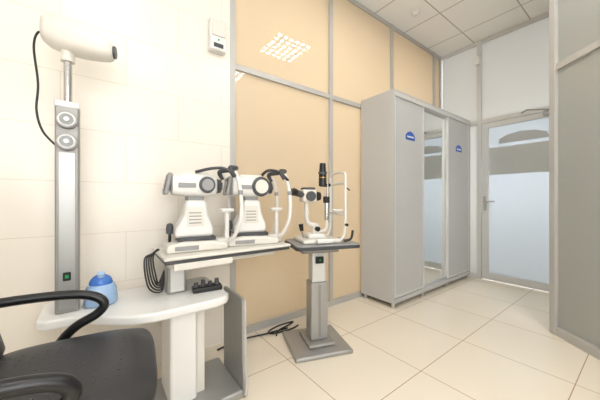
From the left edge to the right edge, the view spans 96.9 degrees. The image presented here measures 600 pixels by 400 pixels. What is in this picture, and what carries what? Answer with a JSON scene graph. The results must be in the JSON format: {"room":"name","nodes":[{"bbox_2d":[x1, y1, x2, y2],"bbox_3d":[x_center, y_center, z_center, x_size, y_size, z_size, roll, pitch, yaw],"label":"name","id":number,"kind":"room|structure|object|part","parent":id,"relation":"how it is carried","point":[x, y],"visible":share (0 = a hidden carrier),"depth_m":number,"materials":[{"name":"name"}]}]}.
{"room":"examination room","nodes":[
{"label":"examination room","id":0,"kind":"room"},
{"bbox_2d":[0,0,229,363],"bbox_3d":[-1.414,-0.550,1.465,2.090,3.240,0.140,0,0,-37],"label":"wall","id":1,"kind":"structure","parent":0,"point":[162,107],"depth_m":1.59,"materials":[{"name":"beige tile"}]},
{"bbox_2d":[208,16,225,55],"bbox_3d":[-0.603,-1.195,1.942,0.120,0.230,0.068,0,0,-37],"label":"sensor box","id":2,"kind":"object","parent":1,"relation":"attached to","point":[216,27],"visible":1,"depth_m":1.92,"materials":[{"name":"white plastic"}]},
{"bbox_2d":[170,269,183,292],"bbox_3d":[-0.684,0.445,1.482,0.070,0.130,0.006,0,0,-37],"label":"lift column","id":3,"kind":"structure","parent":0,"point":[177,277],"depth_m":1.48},
{"bbox_2d":[157,276,599,399],"bbox_3d":[1.183,1.120,2.759,7.800,0.100,6.200,0,0,-37],"label":"floor","id":4,"kind":"structure","parent":0,"point":[470,338],"depth_m":1.81,"materials":[{"name":"beige tile"}]},
{"bbox_2d":[0,290,157,399],"bbox_3d":[-0.809,0.468,0.771,0.694,1.204,0.666,0,0,-31],"label":"armchair","id":5,"kind":"object","parent":4,"relation":"on","point":[119,364],"visible":1,"depth_m":0.84,"materials":[{"name":"grey leather"}]},
{"bbox_3d":[-1.006,0.210,0.666,0.120,0.700,0.520,-16,8,-30],"label":"backrest","id":6,"kind":"part","parent":5,"relation":"part of","materials":[{"name":"grey leather"}]},
{"bbox_3d":[-0.716,0.512,0.529,0.457,0.312,0.154,0,0,-31],"label":"armrest","id":7,"kind":"part","parent":5,"relation":"part of","materials":[{"name":"black plastic"}]},
{"bbox_3d":[-0.978,0.512,0.969,0.457,0.312,0.154,0,0,-31],"label":"armrest","id":8,"kind":"part","parent":5,"relation":"part of","materials":[{"name":"black plastic"}]},
{"bbox_3d":[-0.753,0.575,0.822,0.545,0.120,0.570,0,0,-31],"label":"seat","id":9,"kind":"part","parent":5,"relation":"part of","materials":[{"name":"grey leather"}]},
{"bbox_2d":[36,277,247,399],"bbox_3d":[-0.779,0.764,1.385,0.871,0.612,0.548,0,0,-37],"label":"console","id":10,"kind":"object","parent":4,"relation":"on","point":[186,375],"depth_m":1.38,"materials":[{"name":"white laminate"}]},
{"bbox_2d":[32,14,116,314],"bbox_3d":[-1.058,-0.164,1.265,0.307,1.368,0.148,0,0,-21],"label":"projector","id":11,"kind":"object","parent":10,"relation":"on","point":[72,40],"visible":1,"depth_m":1.22,"materials":[{"name":"grey paint"}]},
{"bbox_2d":[55,111,77,150],"bbox_3d":[-1.059,-0.315,1.207,0.080,0.180,0.038,0,0,-37],"label":"light","id":12,"kind":"object","parent":11,"relation":"attached to","point":[66,122],"depth_m":1.20,"materials":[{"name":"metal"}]},
{"bbox_2d":[63,272,70,280],"bbox_3d":[-1.067,0.350,1.217,0.028,0.040,0.007,0,0,-37],"label":"switch","id":13,"kind":"object","parent":11,"relation":"attached to","point":[66,275],"depth_m":1.21,"materials":[{"name":"green plastic"}]},
{"bbox_2d":[83,271,117,307],"bbox_3d":[-1.003,0.438,1.340,0.142,0.165,0.149,0,0,-37],"label":"humidifier","id":14,"kind":"object","parent":10,"relation":"on","point":[103,283],"visible":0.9,"depth_m":1.31,"materials":[{"name":"blue plastic"}]},
{"bbox_3d":[-1.003,0.420,1.341,0.099,0.094,0.099,0,0,-37],"label":"lid","id":15,"kind":"part","parent":14,"relation":"part of","materials":[{"name":"blue plastic"}]},
{"bbox_3d":[-0.987,0.370,1.320,0.033,0.030,0.037,0,0,-37],"label":"lid knob","id":16,"kind":"part","parent":14,"relation":"part of","materials":[{"name":"blue plastic"}]},
{"bbox_2d":[164,265,185,293],"bbox_3d":[-0.716,0.446,1.525,0.100,0.149,0.100,0,0,-37],"label":"lift post","id":17,"kind":"object","parent":10,"relation":"on","point":[167,270],"visible":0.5,"depth_m":1.47,"materials":[{"name":"grey metal"}]},
{"bbox_2d":[152,241,290,271],"bbox_3d":[-0.492,0.334,1.735,0.780,0.072,0.401,0,0,-37],"label":"table","id":18,"kind":"object","parent":17,"relation":"on","point":[199,259],"visible":0.8,"depth_m":1.51,"materials":[{"name":"white plastic"}]},
{"bbox_2d":[143,248,164,292],"bbox_3d":[-0.791,0.388,1.450,0.083,0.228,0.172,0,0,8],"label":"cable bundle","id":19,"kind":"object","parent":18,"relation":"hanging from","point":[150,257],"visible":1,"depth_m":1.42,"materials":[{"name":"black plastic"}]},
{"bbox_2d":[162,165,243,253],"bbox_3d":[-0.608,0.038,1.655,0.440,0.518,0.298,0,0,-31],"label":"autorefractor","id":20,"kind":"object","parent":18,"relation":"on","point":[193,230],"visible":0.94,"depth_m":1.56,"materials":[{"name":"white plastic"}]},
{"bbox_3d":[-0.787,-0.096,1.548,0.005,0.093,0.124,14,-7,-30],"label":"screen glass","id":21,"kind":"part","parent":20,"relation":"part of","materials":[{"name":"grey glass"}]},
{"bbox_3d":[-0.765,0.167,1.561,0.042,0.062,0.041,0,0,-31],"label":"joystick knob","id":22,"kind":"part","parent":20,"relation":"part of","materials":[{"name":"grey plastic"}]},
{"bbox_2d":[175,245,198,251],"bbox_3d":[-0.633,0.272,1.495,0.126,0.024,0.005,0,0,-31],"label":"vent","id":23,"kind":"object","parent":20,"relation":"attached to","point":[178,248],"depth_m":1.49,"materials":[{"name":"grey plastic"}]},
{"bbox_3d":[-0.612,0.096,1.561,0.094,0.116,0.005,0,0,-31],"label":"panel","id":24,"kind":"part","parent":20,"relation":"part of","materials":[{"name":"white plastic"}]},
{"bbox_3d":[-0.520,0.047,1.823,0.055,0.458,0.133,0,0,6],"label":"frame","id":25,"kind":"part","parent":20,"relation":"part of","materials":[{"name":"white plastic"}]},
{"bbox_3d":[-0.476,0.165,1.733,0.029,0.176,0.029,0,0,-31],"label":"chin stem","id":26,"kind":"part","parent":20,"relation":"part of","materials":[{"name":"white plastic"}]},
{"bbox_2d":[220,208,233,211],"bbox_3d":[-0.476,0.066,1.733,0.094,0.022,0.072,0,0,-31],"label":"chin rest","id":27,"kind":"object","parent":20,"relation":"on","point":[221,209],"depth_m":1.71,"materials":[{"name":"white plastic"}]},
{"bbox_3d":[-0.418,0.047,1.652,0.133,0.458,0.055,0,0,22],"label":"frame","id":28,"kind":"part","parent":20,"relation":"part of","materials":[{"name":"white plastic"}]},
{"bbox_3d":[-0.492,0.352,1.693,0.660,0.035,0.200,0,0,-37],"label":"lift arm","id":29,"kind":"part","parent":18,"relation":"part of","materials":[{"name":"white plastic"}]},
{"bbox_2d":[222,169,291,246],"bbox_3d":[-0.311,0.038,1.876,0.440,0.518,0.298,0,0,-25],"label":"autorefractor","id":30,"kind":"object","parent":18,"relation":"on","point":[252,231],"visible":0.9,"depth_m":1.78,"materials":[{"name":"white plastic"}]},
{"bbox_3d":[-0.501,-0.096,1.788,0.005,0.093,0.124,13,-6,-24],"label":"screen glass","id":31,"kind":"part","parent":30,"relation":"part of","materials":[{"name":"grey glass"}]},
{"bbox_3d":[-0.477,0.167,1.799,0.042,0.062,0.041,0,0,-25],"label":"joystick knob","id":32,"kind":"part","parent":30,"relation":"part of","materials":[{"name":"grey plastic"}]},
{"bbox_2d":[235,240,254,244],"bbox_3d":[-0.353,0.272,1.719,0.126,0.024,0.005,0,0,-25],"label":"vent","id":33,"kind":"object","parent":30,"relation":"attached to","point":[237,242],"depth_m":1.72,"materials":[{"name":"grey plastic"}]},
{"bbox_3d":[-0.325,0.096,1.782,0.094,0.116,0.005,0,0,-25],"label":"panel","id":34,"kind":"part","parent":30,"relation":"part of","materials":[{"name":"white plastic"}]},
{"bbox_3d":[-0.206,0.047,2.034,0.055,0.458,0.133,0,0,12],"label":"frame","id":35,"kind":"part","parent":30,"relation":"part of","materials":[{"name":"white plastic"}]},
{"bbox_3d":[-0.172,0.165,1.940,0.029,0.176,0.029,0,0,-25],"label":"chin stem","id":36,"kind":"part","parent":30,"relation":"part of","materials":[{"name":"white plastic"}]},
{"bbox_2d":[270,207,282,210],"bbox_3d":[-0.172,0.066,1.940,0.094,0.022,0.072,0,0,-25],"label":"chin rest","id":37,"kind":"object","parent":30,"relation":"on","point":[273,208],"depth_m":1.91,"materials":[{"name":"white plastic"}]},
{"bbox_3d":[-0.122,0.047,1.853,0.133,0.458,0.055,0,0,28],"label":"frame","id":38,"kind":"part","parent":30,"relation":"part of","materials":[{"name":"white plastic"}]},
{"bbox_3d":[-0.593,1.048,1.461,0.440,0.045,0.390,0,0,-37],"label":"plate","id":39,"kind":"part","parent":10,"relation":"part of","materials":[{"name":"silver metal"}]},
{"bbox_3d":[-0.536,0.489,1.535,0.160,0.062,0.070,0,0,-29],"label":"socket strip","id":40,"kind":"part","parent":10,"relation":"part of","materials":[{"name":"black plastic"}]},
{"bbox_2d":[230,0,235,291],"bbox_3d":[-0.533,-0.550,2.068,0.045,3.240,0.060,0,0,-37],"label":"post","id":41,"kind":"object","parent":4,"relation":"on","point":[232,2],"visible":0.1,"depth_m":2.05,"materials":[{"name":"silver metal"}]},
{"bbox_2d":[236,64,360,108],"bbox_3d":[0.792,-1.038,3.059,3.266,0.045,0.050,0,0,-37],"label":"rail","id":42,"kind":"object","parent":41,"relation":"attached to","point":[240,68],"visible":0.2,"depth_m":2.38,"materials":[{"name":"silver metal"}]},
{"bbox_2d":[236,0,327,92],"bbox_3d":[-0.114,-1.590,2.375,0.998,1.080,0.008,0,0,-37],"label":"wall panel","id":43,"kind":"object","parent":42,"relation":"on","point":[284,39],"visible":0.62,"depth_m":2.37,"materials":[{"name":"beige laminate"}]},
{"bbox_2d":[333,0,389,103],"bbox_3d":[0.716,-1.590,2.996,0.996,1.080,0.008,0,0,-37],"label":"wall panel","id":44,"kind":"object","parent":42,"relation":"on","point":[361,42],"visible":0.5,"depth_m":2.93,"materials":[{"name":"beige laminate"}]},
{"bbox_2d":[394,31,432,104],"bbox_3d":[1.549,-1.590,3.619,1.004,1.080,0.008,0,0,-37],"label":"glass","id":45,"kind":"object","parent":42,"relation":"on","point":[413,66],"visible":0.5,"depth_m":3.59,"materials":[{"name":"beige glass"}]},
{"bbox_2d":[435,57,438,106],"bbox_3d":[2.043,-1.590,3.988,0.150,1.080,0.008,0,0,-37],"label":"glass","id":46,"kind":"object","parent":42,"relation":"on","point":[436,59],"visible":0.57,"depth_m":3.98,"materials":[{"name":"beige glass"}]},
{"bbox_2d":[217,321,297,350],"bbox_3d":[-0.302,1.062,2.080,0.689,0.013,0.141,0,0,-37],"label":"cable","id":47,"kind":"object","parent":4,"relation":"on","point":[289,322],"visible":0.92,"depth_m":2.16,"materials":[{"name":"black plastic"}]},
{"bbox_2d":[247,291,363,333],"bbox_3d":[0.792,1.040,3.059,3.266,0.060,0.050,0,0,-37],"label":"rail","id":48,"kind":"object","parent":4,"relation":"on","point":[254,327],"visible":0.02,"depth_m":2.36,"materials":[{"name":"silver metal"}]},
{"bbox_2d":[236,70,327,325],"bbox_3d":[-0.114,0.000,2.375,0.998,2.040,0.008,0,0,-37],"label":"wall panel","id":49,"kind":"object","parent":48,"relation":"on","point":[279,126],"visible":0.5,"depth_m":2.33,"materials":[{"name":"beige laminate"}]},
{"bbox_2d":[333,100,360,298],"bbox_3d":[0.716,0.000,2.996,0.996,2.040,0.008,0,0,-37],"label":"wall panel","id":50,"kind":"object","parent":48,"relation":"on","point":[346,118],"visible":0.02,"depth_m":2.83,"materials":[{"name":"beige laminate"}]},
{"bbox_2d":[282,237,359,362],"bbox_3d":[0.149,0.689,1.993,0.490,0.762,0.400,0,0,-17],"label":"table","id":51,"kind":"object","parent":4,"relation":"on","point":[318,340],"visible":0.92,"depth_m":1.92,"materials":[{"name":"silver metal"}]},
{"bbox_3d":[0.116,1.055,1.983,0.420,0.030,0.400,0,0,-17],"label":"plate","id":52,"kind":"part","parent":51,"relation":"part of","materials":[{"name":"silver metal"}]},
{"bbox_2d":[315,256,323,263],"bbox_3d":[0.142,0.435,1.930,0.060,0.050,0.020,0,0,-17],"label":"switch","id":53,"kind":"object","parent":51,"relation":"attached to","point":[318,259],"depth_m":1.92,"materials":[{"name":"green"}]},
{"bbox_2d":[291,163,353,243],"bbox_3d":[0.138,0.017,1.998,0.432,0.580,0.330,0,0,-17],"label":"lamp","id":54,"kind":"object","parent":51,"relation":"on","point":[306,195],"visible":1,"depth_m":1.95,"materials":[{"name":"white plastic"}]},
{"bbox_3d":[0.074,0.106,1.979,0.093,0.198,0.034,0,0,-17],"label":"microscope arm","id":55,"kind":"part","parent":54,"relation":"part of","materials":[{"name":"white plastic"}]},
{"bbox_3d":[0.126,0.293,1.994,0.290,0.028,0.260,0,0,-17],"label":"plate","id":56,"kind":"part","parent":54,"relation":"part of","materials":[{"name":"white plastic"}]},
{"bbox_3d":[0.164,0.188,1.987,0.098,0.123,0.027,0,0,4],"label":"illumination arm","id":57,"kind":"part","parent":54,"relation":"part of","materials":[{"name":"white plastic"}]},
{"bbox_3d":[0.172,0.287,1.859,0.120,0.031,0.045,0,0,-17],"label":"rail","id":58,"kind":"part","parent":54,"relation":"part of","materials":[{"name":"white plastic"}]},
{"bbox_3d":[0.235,0.065,2.164,0.053,0.455,0.019,0,0,-33],"label":"frame","id":59,"kind":"part","parent":54,"relation":"part of","materials":[{"name":"white plastic"}]},
{"bbox_3d":[0.288,-0.187,2.043,0.017,0.060,0.288,0,0,-17],"label":"frame","id":60,"kind":"part","parent":54,"relation":"part of","materials":[{"name":"white plastic"}]},
{"bbox_3d":[0.310,0.065,1.913,0.053,0.455,0.019,0,0,-1],"label":"frame","id":61,"kind":"part","parent":54,"relation":"part of","materials":[{"name":"white plastic"}]},
{"bbox_3d":[0.351,0.258,1.909,0.076,0.085,0.019,0,0,-8],"label":"patient handle","id":62,"kind":"part","parent":54,"relation":"part of","materials":[{"name":"black plastic"}]},
{"bbox_2d":[328,0,332,306],"bbox_3d":[0.298,-0.550,2.690,0.045,3.240,0.060,0,0,-37],"label":"post","id":63,"kind":"object","parent":4,"relation":"on","point":[330,2],"visible":0.53,"depth_m":2.67,"materials":[{"name":"silver metal"}]},
{"bbox_2d":[390,24,393,89],"bbox_3d":[1.128,-0.550,3.310,0.045,3.240,0.060,0,0,-37],"label":"post","id":64,"kind":"object","parent":4,"relation":"on","point":[392,25],"visible":0.24,"depth_m":3.28,"materials":[{"name":"silver metal"}]},
{"bbox_2d":[361,89,469,308],"bbox_3d":[1.507,-0.010,3.294,1.780,2.160,0.410,0,0,-37],"label":"wardrobe","id":65,"kind":"object","parent":4,"relation":"on","point":[415,152],"visible":1,"depth_m":2.89,"materials":[{"name":"grey laminate"}]},
{"bbox_3d":[1.147,-0.035,2.795,0.525,1.990,0.012,0,0,-37],"label":"door panel","id":66,"kind":"part","parent":65,"relation":"part of","materials":[{"name":"grey laminate"}]},
{"bbox_3d":[1.581,-0.035,3.157,0.565,1.990,0.012,0,0,-37],"label":"door panel","id":67,"kind":"part","parent":65,"relation":"part of","materials":[{"name":"silver metal"}]},
{"bbox_3d":[2.070,-0.035,3.485,0.570,1.990,0.012,0,0,-37],"label":"door panel","id":68,"kind":"part","parent":65,"relation":"part of","materials":[{"name":"grey laminate"}]},
{"bbox_2d":[433,52,434,105],"bbox_3d":[1.964,-0.550,3.936,0.045,3.240,0.060,0,0,-37],"label":"post","id":69,"kind":"object","parent":4,"relation":"on","point":[434,52],"visible":0.22,"depth_m":3.91,"materials":[{"name":"silver metal"}]},
{"bbox_2d":[439,56,441,108],"bbox_3d":[2.120,-0.550,4.052,0.050,3.240,0.060,0,0,-37],"label":"end post","id":70,"kind":"object","parent":4,"relation":"on","point":[440,59],"visible":0.23,"depth_m":4.02,"materials":[{"name":"silver metal"}]},
{"bbox_2d":[488,273,548,291],"bbox_3d":[2.761,1.015,3.242,0.045,0.090,0.785,0,0,-37],"label":"rail","id":71,"kind":"object","parent":4,"relation":"on","point":[491,276],"visible":0.56,"depth_m":3.28,"materials":[{"name":"silver metal"}]},
{"bbox_2d":[549,0,557,334],"bbox_3d":[2.049,-0.550,2.131,0.060,3.240,0.054,0,0,4],"label":"post","id":72,"kind":"object","parent":4,"relation":"on","point":[553,4],"visible":0.54,"depth_m":2.12,"materials":[{"name":"silver metal"}]},
{"bbox_2d":[556,39,599,69],"bbox_3d":[1.949,-1.050,0.801,0.051,0.050,2.613,0,0,4],"label":"rail","id":73,"kind":"object","parent":72,"relation":"attached to","point":[595,45],"visible":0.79,"depth_m":1.91,"materials":[{"name":"silver metal"}]},
{"bbox_2d":[558,0,599,62],"bbox_3d":[1.949,-1.600,0.799,0.008,1.060,2.630,0,0,4],"label":"glass","id":74,"kind":"object","parent":73,"relation":"on","point":[578,20],"visible":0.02,"depth_m":1.95,"materials":[{"name":"grey glass"}]},
{"bbox_2d":[556,327,599,359],"bbox_3d":[1.949,1.035,0.801,0.051,0.070,2.613,0,0,4],"label":"rail","id":75,"kind":"object","parent":4,"relation":"on","point":[585,346],"visible":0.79,"depth_m":1.92,"materials":[{"name":"silver metal"}]},
{"bbox_2d":[558,48,599,347],"bbox_3d":[1.949,-0.010,0.799,0.008,2.040,2.630,0,0,4],"label":"partition panel","id":76,"kind":"object","parent":75,"relation":"on","point":[578,81],"visible":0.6,"depth_m":1.94,"materials":[{"name":"grey laminate"}]},
{"bbox_2d":[356,0,548,56],"bbox_3d":[0.283,-2.220,2.085,5.550,0.100,6.200,0,0,-37],"label":"ceiling","id":77,"kind":"structure","parent":0,"point":[444,27],"depth_m":3.15,"materials":[{"name":"tile"}]},
{"bbox_2d":[347,0,439,58],"bbox_3d":[0.792,-2.147,3.059,3.266,0.045,0.050,0,0,-37],"label":"rail","id":78,"kind":"object","parent":77,"relation":"attached to","point":[356,3],"depth_m":3.26,"materials":[{"name":"silver metal"}]},
{"bbox_2d":[411,9,419,16],"bbox_3d":[1.328,-2.147,3.066,0.100,0.045,0.100,0,0,-37],"label":"smoke detector","id":79,"kind":"object","parent":77,"relation":"attached to","point":[415,12],"visible":1,"depth_m":3.04,"materials":[{"name":"white plastic"}]},
{"bbox_2d":[442,12,548,278],"bbox_3d":[2.620,-0.550,3.434,0.070,3.240,1.520,0,0,-37],"label":"wall","id":80,"kind":"structure","parent":0,"point":[511,77],"depth_m":3.52,"materials":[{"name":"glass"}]},
{"bbox_3d":[2.308,-1.600,3.849,0.008,1.060,0.480,0,0,-37],"label":"pane","id":81,"kind":"part","parent":80,"relation":"part of","materials":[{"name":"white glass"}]},
{"bbox_3d":[2.307,1.040,3.852,0.060,0.060,0.475,0,0,-37],"label":"sill","id":82,"kind":"part","parent":80,"relation":"part of","materials":[{"name":"silver metal"}]},
{"bbox_3d":[2.308,-0.010,3.849,0.008,2.060,0.480,0,0,-37],"label":"pane","id":83,"kind":"part","parent":80,"relation":"part of","materials":[{"name":"white glass"}]},
{"bbox_2d":[474,56,479,65],"bbox_3d":[2.405,-1.875,3.597,0.080,0.110,0.060,0,0,-37],"label":"sensor","id":84,"kind":"object","parent":80,"relation":"attached to","point":[476,59],"visible":1,"depth_m":3.57,"materials":[{"name":"white plastic"}]},
{"bbox_3d":[2.465,-0.550,3.642,0.070,3.240,0.050,0,0,-37],"label":"post","id":85,"kind":"part","parent":80,"relation":"part of","materials":[{"name":"silver metal"}]},
{"bbox_3d":[2.605,-2.145,3.454,0.060,0.050,1.470,0,0,-37],"label":"rail","id":86,"kind":"part","parent":80,"relation":"part of","materials":[{"name":"silver metal"}]},
{"bbox_2d":[482,109,548,283],"bbox_3d":[2.686,-0.004,3.202,0.213,2.128,0.910,0,0,-37],"label":"door","id":87,"kind":"structure","parent":80,"relation":"attached to","point":[485,127],"depth_m":3.32,"materials":[{"name":"white glass"}]},
{"bbox_3d":[2.503,0.018,3.586,0.045,2.085,0.075,0,0,-37],"label":"stile handle","id":88,"kind":"part","parent":87,"relation":"part of","materials":[{"name":"silver metal"}]},
{"bbox_3d":[2.761,-0.993,3.242,0.045,0.065,0.785,0,0,-37],"label":"rail","id":89,"kind":"part","parent":87,"relation":"part of","materials":[{"name":"silver metal"}]},
{"bbox_3d":[2.760,0.005,3.242,0.008,1.950,0.795,0,0,-37],"label":"pane","id":90,"kind":"part","parent":87,"relation":"part of","materials":[{"name":"white glass"}]},
{"bbox_2d":[489,140,548,174],"bbox_3d":[2.754,-0.510,3.237,0.004,0.360,0.775,0,0,-37],"label":"band","id":91,"kind":"object","parent":87,"relation":"attached to","point":[532,157],"visible":0.64,"depth_m":3.28,"materials":[{"name":"grey plastic"}]},
{"bbox_2d":[499,130,548,143],"bbox_3d":[2.736,-0.792,3.258,0.004,0.125,0.500,0,0,-37],"label":"emblem","id":92,"kind":"object","parent":87,"relation":"attached to","point":[522,135],"visible":0.91,"depth_m":3.26,"materials":[{"name":"grey"}]},
{"bbox_3d":[2.765,-1.045,3.132,0.217,0.046,0.168,0,0,22],"label":"closer arm","id":93,"kind":"part","parent":87,"relation":"part of","materials":[{"name":"silver metal"}]},
{"bbox_3d":[2.763,-1.600,3.241,0.008,1.060,0.960,0,0,-37],"label":"pane over door","id":94,"kind":"part","parent":80,"relation":"part of","materials":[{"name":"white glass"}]}
]}

